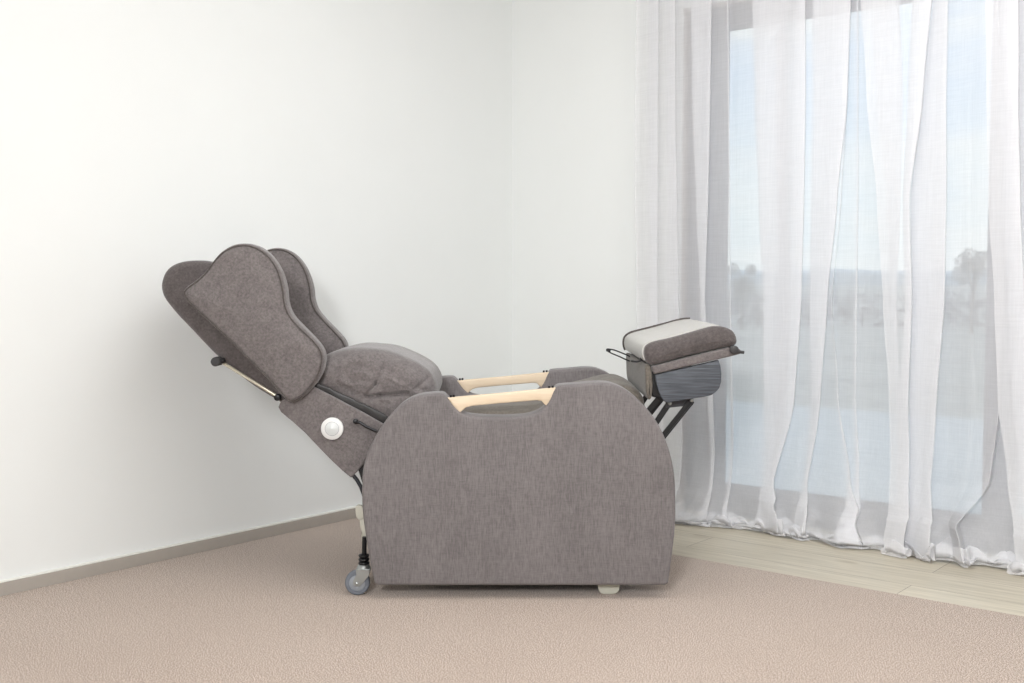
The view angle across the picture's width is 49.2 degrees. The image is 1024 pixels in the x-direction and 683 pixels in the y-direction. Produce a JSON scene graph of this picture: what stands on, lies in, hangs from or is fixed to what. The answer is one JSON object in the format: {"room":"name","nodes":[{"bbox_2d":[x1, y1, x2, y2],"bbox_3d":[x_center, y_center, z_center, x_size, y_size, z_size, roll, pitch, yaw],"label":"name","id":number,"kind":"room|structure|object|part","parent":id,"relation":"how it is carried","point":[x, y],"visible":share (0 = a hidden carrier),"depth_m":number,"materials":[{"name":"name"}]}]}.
{"room":"care facility","nodes":[
{"label":"care facility","id":0,"kind":"room"},
{"bbox_2d":[0,0,511,579],"bbox_3d":[-1.958,-0.497,2.767,0.121,2.660,6.340,2,4,39],"label":"wall","id":1,"kind":"structure","parent":0,"point":[369,142],"depth_m":3.81,"materials":[{"name":"white paint"}]},
{"bbox_2d":[0,506,356,595],"bbox_3d":[-1.950,0.760,2.737,0.014,0.044,6.199,2,4,39],"label":"baseboard","id":2,"kind":"structure","parent":1,"relation":"attached to","point":[61,576],"depth_m":3.71,"materials":[{"name":"beige paint"}]},
{"bbox_2d":[512,0,636,390],"bbox_3d":[2.062,-0.536,3.494,5.200,2.660,0.140,2,4,39],"label":"wall","id":3,"kind":"structure","parent":0,"point":[574,247],"depth_m":4.86,"materials":[{"name":"white paint"}]},
{"bbox_2d":[672,524,1023,615],"bbox_3d":[0.063,0.896,1.107,5.200,0.054,6.200,2,4,39],"label":"floor","id":4,"kind":"structure","parent":0,"point":[985,587],"depth_m":3.65,"materials":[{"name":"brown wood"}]},
{"bbox_2d":[0,518,1023,682],"bbox_3d":[-0.157,0.880,0.830,5.174,0.006,5.475,2,4,39],"label":"carpet","id":5,"kind":"object","parent":4,"relation":"on","point":[278,608],"visible":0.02,"depth_m":2.94,"materials":[{"name":"beige carpet"}]},
{"bbox_2d":[162,243,743,594],"bbox_3d":[-0.185,0.216,3.536,1.713,1.034,0.640,0,3,0],"label":"recliner chair","id":6,"kind":"object","parent":5,"relation":"on","point":[569,479],"visible":1,"depth_m":3.23,"materials":[{"name":"grey fabric"}]},
{"bbox_3d":[-0.807,-0.036,3.503,0.469,0.432,0.411,0,3,0],"label":"backrest","id":7,"kind":"part","parent":6,"relation":"part of","materials":[{"name":"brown fabric"}]},
{"bbox_3d":[-0.781,0.100,3.510,0.186,0.119,0.409,0,3,0],"label":"push handle","id":8,"kind":"part","parent":6,"relation":"part of","materials":[{"name":"metal"}]},
{"bbox_3d":[-0.531,0.267,3.296,0.310,0.266,0.031,0,3,0],"label":"panel","id":9,"kind":"part","parent":6,"relation":"part of","materials":[{"name":"beige fabric"}]},
{"bbox_3d":[-0.431,0.401,3.309,0.047,0.134,0.008,0,3,0],"label":"hinge plate","id":10,"kind":"part","parent":6,"relation":"part of","materials":[{"name":"black metal"}]},
{"bbox_3d":[-0.436,0.617,3.292,0.033,0.085,0.033,0,3,0],"label":"stem","id":11,"kind":"part","parent":6,"relation":"part of","materials":[{"name":"black metal"}]},
{"bbox_3d":[-0.430,0.246,3.272,0.073,0.042,0.018,0,3,0],"label":"latch lever","id":12,"kind":"part","parent":6,"relation":"part of","materials":[{"name":"black metal"}]},
{"bbox_2d":[317,342,441,416],"bbox_3d":[-0.415,0.141,3.511,0.375,0.262,0.439,0,3,0],"label":"cushion","id":13,"kind":"object","parent":6,"relation":"on","point":[370,379],"depth_m":3.30,"materials":[{"name":"grey fabric"}]},
{"bbox_3d":[0.020,0.411,3.269,0.907,0.591,0.085,0,3,0],"label":"armrest","id":14,"kind":"part","parent":6,"relation":"part of","materials":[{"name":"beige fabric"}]},
{"bbox_3d":[0.020,0.381,3.823,0.907,0.591,0.085,0,3,0],"label":"armrest","id":15,"kind":"part","parent":6,"relation":"part of","materials":[{"name":"beige wood"}]},
{"bbox_2d":[463,374,644,413],"bbox_3d":[0.007,0.230,3.537,0.781,0.239,0.466,0,3,0],"label":"seat cushion","id":16,"kind":"object","parent":6,"relation":"on","point":[634,384],"depth_m":3.61,"materials":[{"name":"fabric"}]},
{"bbox_3d":[0.511,0.116,3.253,0.193,0.123,0.020,0,3,0],"label":"plate","id":17,"kind":"part","parent":6,"relation":"part of","materials":[{"name":"grey fabric"}]},
{"bbox_3d":[0.649,0.024,3.235,0.044,0.025,0.042,0,3,0],"label":"pivot knob","id":18,"kind":"part","parent":6,"relation":"part of","materials":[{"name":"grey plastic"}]},
{"bbox_3d":[0.063,-1.684,0.970,5.200,0.100,6.200,2,4,39],"label":"ceiling","id":19,"kind":"structure","parent":0,"visible":0},
{"bbox_3d":[1.522,-1.731,3.560,3.600,0.080,0.140,2,4,39],"label":"rail","id":20,"kind":"object","parent":19,"relation":"attached to","visible":0},
{"bbox_2d":[635,0,889,549],"bbox_3d":[0.857,-0.504,4.059,1.127,2.424,0.273,2,4,39],"label":"curtain","id":21,"kind":"object","parent":20,"relation":"hanging from","point":[756,219],"visible":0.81,"depth_m":4.12,"materials":[{"name":"white fabric"}]},
{"bbox_2d":[861,0,1015,567],"bbox_3d":[1.468,-0.481,3.631,0.745,2.424,0.154,2,4,39],"label":"curtain","id":22,"kind":"object","parent":20,"relation":"hanging from","point":[925,60],"visible":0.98,"depth_m":3.72,"materials":[{"name":"white fabric"}]},
{"bbox_2d":[985,0,1023,574],"bbox_3d":[1.844,-0.466,3.333,0.872,2.424,0.148,2,4,39],"label":"curtain","id":23,"kind":"object","parent":20,"relation":"hanging from","point":[1004,62],"visible":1,"depth_m":3.56,"materials":[{"name":"white fabric"}]}
]}

